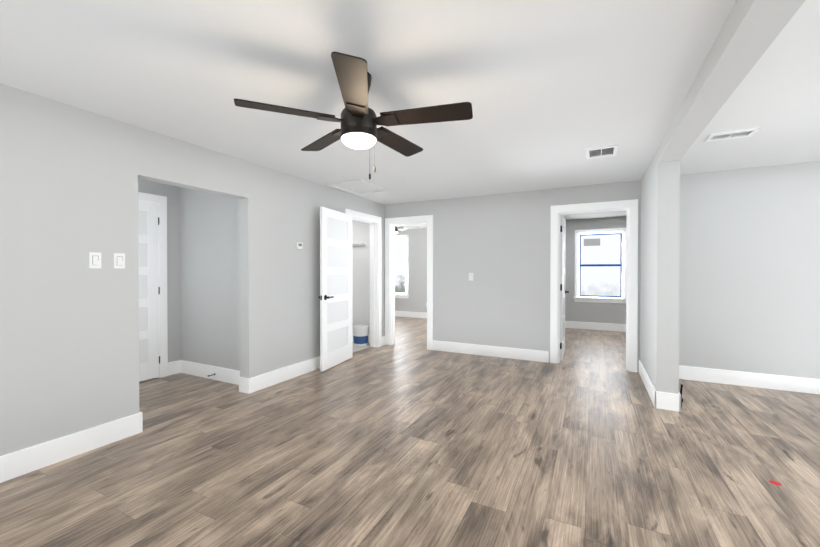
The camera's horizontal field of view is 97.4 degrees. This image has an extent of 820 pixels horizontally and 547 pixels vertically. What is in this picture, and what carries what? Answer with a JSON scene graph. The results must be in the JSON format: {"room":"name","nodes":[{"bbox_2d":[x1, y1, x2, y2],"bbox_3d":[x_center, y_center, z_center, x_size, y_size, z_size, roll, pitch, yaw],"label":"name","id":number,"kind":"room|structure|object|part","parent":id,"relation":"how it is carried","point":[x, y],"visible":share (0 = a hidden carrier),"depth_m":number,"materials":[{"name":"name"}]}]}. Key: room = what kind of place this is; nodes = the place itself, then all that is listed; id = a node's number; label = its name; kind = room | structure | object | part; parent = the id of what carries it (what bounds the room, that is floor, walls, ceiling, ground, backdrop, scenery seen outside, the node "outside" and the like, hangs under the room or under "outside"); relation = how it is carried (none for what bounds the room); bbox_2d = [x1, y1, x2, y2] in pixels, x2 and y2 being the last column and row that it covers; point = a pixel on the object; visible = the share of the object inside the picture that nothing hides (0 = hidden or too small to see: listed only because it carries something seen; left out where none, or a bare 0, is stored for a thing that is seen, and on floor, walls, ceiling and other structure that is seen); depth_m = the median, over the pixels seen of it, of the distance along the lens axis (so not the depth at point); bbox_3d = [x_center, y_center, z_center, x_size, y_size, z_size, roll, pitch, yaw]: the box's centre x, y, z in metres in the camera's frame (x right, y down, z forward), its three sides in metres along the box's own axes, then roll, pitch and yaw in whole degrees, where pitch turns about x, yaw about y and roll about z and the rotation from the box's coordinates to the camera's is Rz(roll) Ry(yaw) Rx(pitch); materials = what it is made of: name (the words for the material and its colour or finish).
{"room":"empty living room","nodes":[
{"label":"empty living room","id":0,"kind":"room"},
{"bbox_2d":[138,179,180,362],"bbox_3d":[-3.263,0.043,4.049,0.140,2.440,1.540,0,1,27],"label":"wall","id":1,"kind":"structure","parent":0,"point":[171,193],"depth_m":4.49,"materials":[{"name":"paint"}]},
{"bbox_2d":[138,200,159,381],"bbox_3d":[-3.208,0.204,4.016,0.147,2.094,0.756,0,1,27],"label":"hall door","id":2,"kind":"structure","parent":1,"relation":"in","point":[149,290],"depth_m":4.24,"materials":[{"name":"paint"}]},
{"bbox_3d":[-3.210,0.204,4.012,0.015,2.094,0.746,0,1,27],"label":"panel","id":3,"kind":"part","parent":2,"relation":"part of","materials":[{"name":"paint"}]},
{"bbox_3d":[-3.208,0.208,4.016,0.147,1.760,0.756,0,1,27],"label":"handle","id":4,"kind":"part","parent":2,"relation":"part of","materials":[{"name":"black metal"}]},
{"bbox_2d":[138,192,167,377],"bbox_3d":[-3.261,0.163,4.038,0.161,2.197,0.937,0,1,27],"label":"door frame","id":5,"kind":"structure","parent":1,"relation":"attached to","point":[161,200],"depth_m":4.37,"materials":[{"name":"paint"}]},
{"bbox_2d":[0,83,384,455],"bbox_3d":[-2.106,0.050,3.147,0.140,2.440,7.380,0,1,27],"label":"wall","id":6,"kind":"structure","parent":0,"point":[70,175],"depth_m":2.64,"materials":[{"name":"paint"}]},
{"bbox_2d":[89,252,100,267],"bbox_3d":[-2.287,-0.095,2.621,0.013,0.117,0.072,0,1,27],"label":"light switch","id":7,"kind":"object","parent":6,"relation":"attached to","point":[94,259],"visible":1,"depth_m":2.62,"materials":[{"name":"white plastic"}]},
{"bbox_2d":[114,253,124,268],"bbox_3d":[-2.219,-0.096,2.755,0.013,0.117,0.072,0,1,27],"label":"light switch","id":8,"kind":"object","parent":6,"relation":"attached to","point":[119,260],"visible":1,"depth_m":2.75,"materials":[{"name":"white plastic"}]},
{"bbox_2d":[296,242,302,248],"bbox_3d":[-1.358,-0.340,4.436,0.024,0.080,0.090,0,1,27],"label":"thermostat","id":9,"kind":"object","parent":6,"relation":"attached to","point":[299,245],"visible":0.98,"depth_m":4.42,"materials":[{"name":"white plastic"}]},
{"bbox_2d":[319,207,352,371],"bbox_3d":[-0.979,0.196,4.941,0.206,2.094,0.802,0,1,27],"label":"closet door","id":10,"kind":"structure","parent":6,"relation":"in","point":[336,344],"depth_m":4.88,"materials":[{"name":"paint"}]},
{"bbox_2d":[345,209,381,346],"bbox_3d":[-0.789,0.149,5.741,0.178,2.197,0.992,0,1,27],"label":"door frame","id":11,"kind":"structure","parent":6,"relation":"attached to","point":[375,222],"depth_m":6.08,"materials":[{"name":"paint"}]},
{"bbox_2d":[0,311,819,482],"bbox_3d":[0.755,1.186,3.666,10.900,0.160,10.600,0,1,27],"label":"baseboard","id":12,"kind":"structure","parent":6,"relation":"attached to","point":[15,464],"depth_m":3.94,"materials":[{"name":"paint"}]},
{"bbox_2d":[180,187,239,370],"bbox_3d":[-2.367,0.040,4.379,1.440,2.440,0.140,0,1,27],"label":"wall","id":13,"kind":"structure","parent":0,"point":[210,279],"depth_m":4.31,"materials":[{"name":"paint"}]},
{"bbox_2d":[352,220,369,333],"bbox_3d":[-1.733,0.030,5.537,1.360,2.440,2.500,0,1,27],"label":"wall","id":14,"kind":"structure","parent":0,"point":[360,281],"depth_m":6.50,"materials":[{"name":"white paint"}]},
{"bbox_2d":[352,243,365,245],"bbox_3d":[-0.972,-0.520,6.489,0.350,0.045,0.094,0,1,27],"label":"shelf","id":15,"kind":"object","parent":14,"relation":"attached to","point":[358,244],"visible":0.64,"depth_m":6.46,"materials":[{"name":"paint"}]},
{"bbox_2d":[0,316,819,546],"bbox_3d":[0.822,1.325,3.689,11.400,0.122,11.300,0,1,27],"label":"floor","id":16,"kind":"structure","parent":0,"point":[407,439],"depth_m":2.41,"materials":[{"name":"brown wood"}]},
{"bbox_2d":[352,341,369,351],"bbox_3d":[-1.734,1.248,5.545,1.348,0.004,2.494,0,1,27],"label":"floor","id":17,"kind":"structure","parent":16,"relation":"on","point":[356,348],"depth_m":6.05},
{"bbox_2d":[353,325,368,345],"bbox_3d":[-0.856,1.075,6.256,0.280,0.332,0.280,0,1,27],"label":"paint bucket","id":18,"kind":"object","parent":17,"relation":"on","point":[360,335],"visible":1,"depth_m":6.15,"materials":[{"name":"white plastic"}]},
{"bbox_2d":[680,384,682,408],"bbox_3d":[2.567,1.159,3.418,0.039,0.220,0.100,0,1,27],"label":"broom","id":19,"kind":"object","parent":16,"relation":"on","point":[681,387],"visible":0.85,"depth_m":3.41,"materials":[{"name":"black metal"}]},
{"bbox_2d":[0,0,819,228],"bbox_3d":[0.822,-1.234,3.668,11.400,0.120,11.300,0,1,27],"label":"ceiling","id":20,"kind":"structure","parent":0,"point":[551,91],"depth_m":2.16,"materials":[{"name":"paint"}]},
{"bbox_2d":[234,52,472,179],"bbox_3d":[-0.275,-0.847,2.148,1.284,0.626,1.254,0,1,27],"label":"fan","id":21,"kind":"object","parent":20,"relation":"hanging from","point":[360,120],"visible":1,"depth_m":2.02,"materials":[{"name":"brown wood"}]},
{"bbox_3d":[-0.218,-0.677,2.084,0.027,0.287,0.086,0,1,27],"label":"cord","id":22,"kind":"part","parent":21,"relation":"part of","materials":[{"name":"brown metal"}]},
{"bbox_2d":[327,179,388,194],"bbox_3d":[-0.697,-1.173,4.928,0.550,0.022,0.670,0,1,27],"label":"attic hatch","id":23,"kind":"object","parent":20,"relation":"in","point":[359,187],"depth_m":4.91,"materials":[{"name":"paint"}]},
{"bbox_2d":[586,144,617,158],"bbox_3d":[1.836,-1.164,3.456,0.260,0.016,0.300,0,1,27],"label":"ceiling vent","id":24,"kind":"object","parent":20,"relation":"in","point":[602,151],"visible":1,"depth_m":3.45,"materials":[{"name":"metal"}]},
{"bbox_2d":[705,127,759,141],"bbox_3d":[2.692,-1.161,3.021,0.310,0.016,0.180,0,1,27],"label":"ceiling vent","id":25,"kind":"object","parent":20,"relation":"in","point":[734,134],"visible":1,"depth_m":3.01,"materials":[{"name":"metal"}]},
{"bbox_3d":[-0.375,-1.047,8.268,0.478,0.190,0.458,0,1,27],"label":"ceiling fan","id":26,"kind":"object","parent":20,"relation":"hanging from","visible":0},
{"bbox_2d":[401,226,419,227],"bbox_3d":[-0.006,-1.051,8.213,0.452,0.035,0.149,0,0,6],"label":"fan","id":27,"kind":"object","parent":26,"relation":"attached to","point":[406,227],"depth_m":8.17,"materials":[{"name":"white"}]},
{"bbox_2d":[395,228,426,311],"bbox_3d":[0.379,-0.006,9.871,4.600,2.440,0.140,0,1,27],"label":"wall","id":28,"kind":"structure","parent":0,"point":[416,301],"depth_m":9.89,"materials":[{"name":"paint"}]},
{"bbox_2d":[395,234,408,297],"bbox_3d":[-0.350,-0.196,10.211,0.780,1.775,0.190,0,1,27],"label":"room window","id":29,"kind":"structure","parent":28,"relation":"in","point":[402,271],"depth_m":10.22,"materials":[{"name":"glass"}]},
{"bbox_3d":[-0.311,-0.209,10.289,0.570,1.580,0.008,0,1,27],"label":"glass","id":30,"kind":"part","parent":29,"relation":"part of","materials":[{"name":"glass"}]},
{"bbox_2d":[385,180,640,371],"bbox_3d":[0.595,0.028,5.835,5.640,2.440,0.140,0,1,27],"label":"wall","id":31,"kind":"structure","parent":0,"point":[497,246],"depth_m":5.39,"materials":[{"name":"paint"}]},
{"bbox_2d":[385,215,432,349],"bbox_3d":[0.006,0.145,6.135,0.897,2.197,0.177,0,1,27],"label":"door frame","id":32,"kind":"structure","parent":31,"relation":"attached to","point":[390,223],"depth_m":6.22,"materials":[{"name":"paint"}]},
{"bbox_2d":[469,273,472,280],"bbox_3d":[0.943,0.050,5.573,0.072,0.117,0.013,0,1,27],"label":"light switch","id":33,"kind":"object","parent":31,"relation":"attached to","point":[470,276],"visible":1,"depth_m":5.57,"materials":[{"name":"white plastic"}]},
{"bbox_2d":[560,215,568,359],"bbox_3d":[2.333,0.192,5.519,0.148,2.094,0.857,0,1,27],"label":"room door","id":34,"kind":"structure","parent":31,"relation":"in","point":[563,291],"depth_m":5.15,"materials":[{"name":"paint"}]},
{"bbox_3d":[2.340,0.192,5.520,0.030,2.094,0.846,0,1,27],"label":"panel","id":35,"kind":"part","parent":34,"relation":"part of","materials":[{"name":"paint"}]},
{"bbox_2d":[550,199,637,371],"bbox_3d":[2.467,0.156,4.885,1.037,2.197,0.177,0,1,27],"label":"door frame","id":36,"kind":"structure","parent":31,"relation":"attached to","point":[557,211],"depth_m":4.70,"materials":[{"name":"paint"}]},
{"bbox_2d":[565,216,626,323],"bbox_3d":[4.520,0.012,7.711,4.460,2.440,0.140,0,1,27],"label":"wall","id":37,"kind":"structure","parent":0,"point":[612,313],"depth_m":7.96,"materials":[{"name":"paint"}]},
{"bbox_2d":[573,228,625,303],"bbox_3d":[4.152,-0.166,7.868,1.050,1.595,0.190,0,1,27],"label":"room window","id":38,"kind":"structure","parent":37,"relation":"in","point":[600,280],"depth_m":7.91,"materials":[{"name":"glass"}]},
{"bbox_2d":[584,238,599,245],"bbox_3d":[4.032,-0.692,7.989,0.326,0.156,0.004,0,1,27],"label":"window sticker","id":39,"kind":"object","parent":38,"relation":"attached to","point":[591,242],"visible":0.86,"depth_m":7.98,"materials":[{"name":"grey paper"}]},
{"bbox_2d":[579,233,621,297],"bbox_3d":[4.162,-0.179,7.888,0.836,1.396,0.041,0,1,27],"label":"tape","id":40,"kind":"object","parent":38,"relation":"attached to","point":[580,265],"visible":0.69,"depth_m":7.90,"materials":[{"name":"blue plastic"}]},
{"bbox_3d":[4.191,-0.180,7.946,0.840,1.400,0.008,0,1,27],"label":"glass","id":41,"kind":"part","parent":38,"relation":"part of","materials":[{"name":"glass"}]},
{"bbox_2d":[640,149,679,393],"bbox_3d":[2.700,0.044,3.942,0.170,2.440,1.330,0,1,27],"label":"wall","id":42,"kind":"structure","parent":0,"point":[659,281],"depth_m":3.37,"materials":[{"name":"paint"}]},
{"bbox_2d":[658,0,804,161],"bbox_3d":[1.776,-1.096,2.113,0.170,0.130,2.750,0,1,27],"label":"header beam","id":43,"kind":"structure","parent":0,"point":[750,31],"depth_m":1.80,"materials":[{"name":"paint"}]},
{"bbox_2d":[679,161,819,378],"bbox_3d":[4.824,0.046,3.630,3.900,2.440,0.240,0,1,27],"label":"wall","id":44,"kind":"structure","parent":0,"point":[749,279],"depth_m":4.01,"materials":[{"name":"paint"}]}
]}

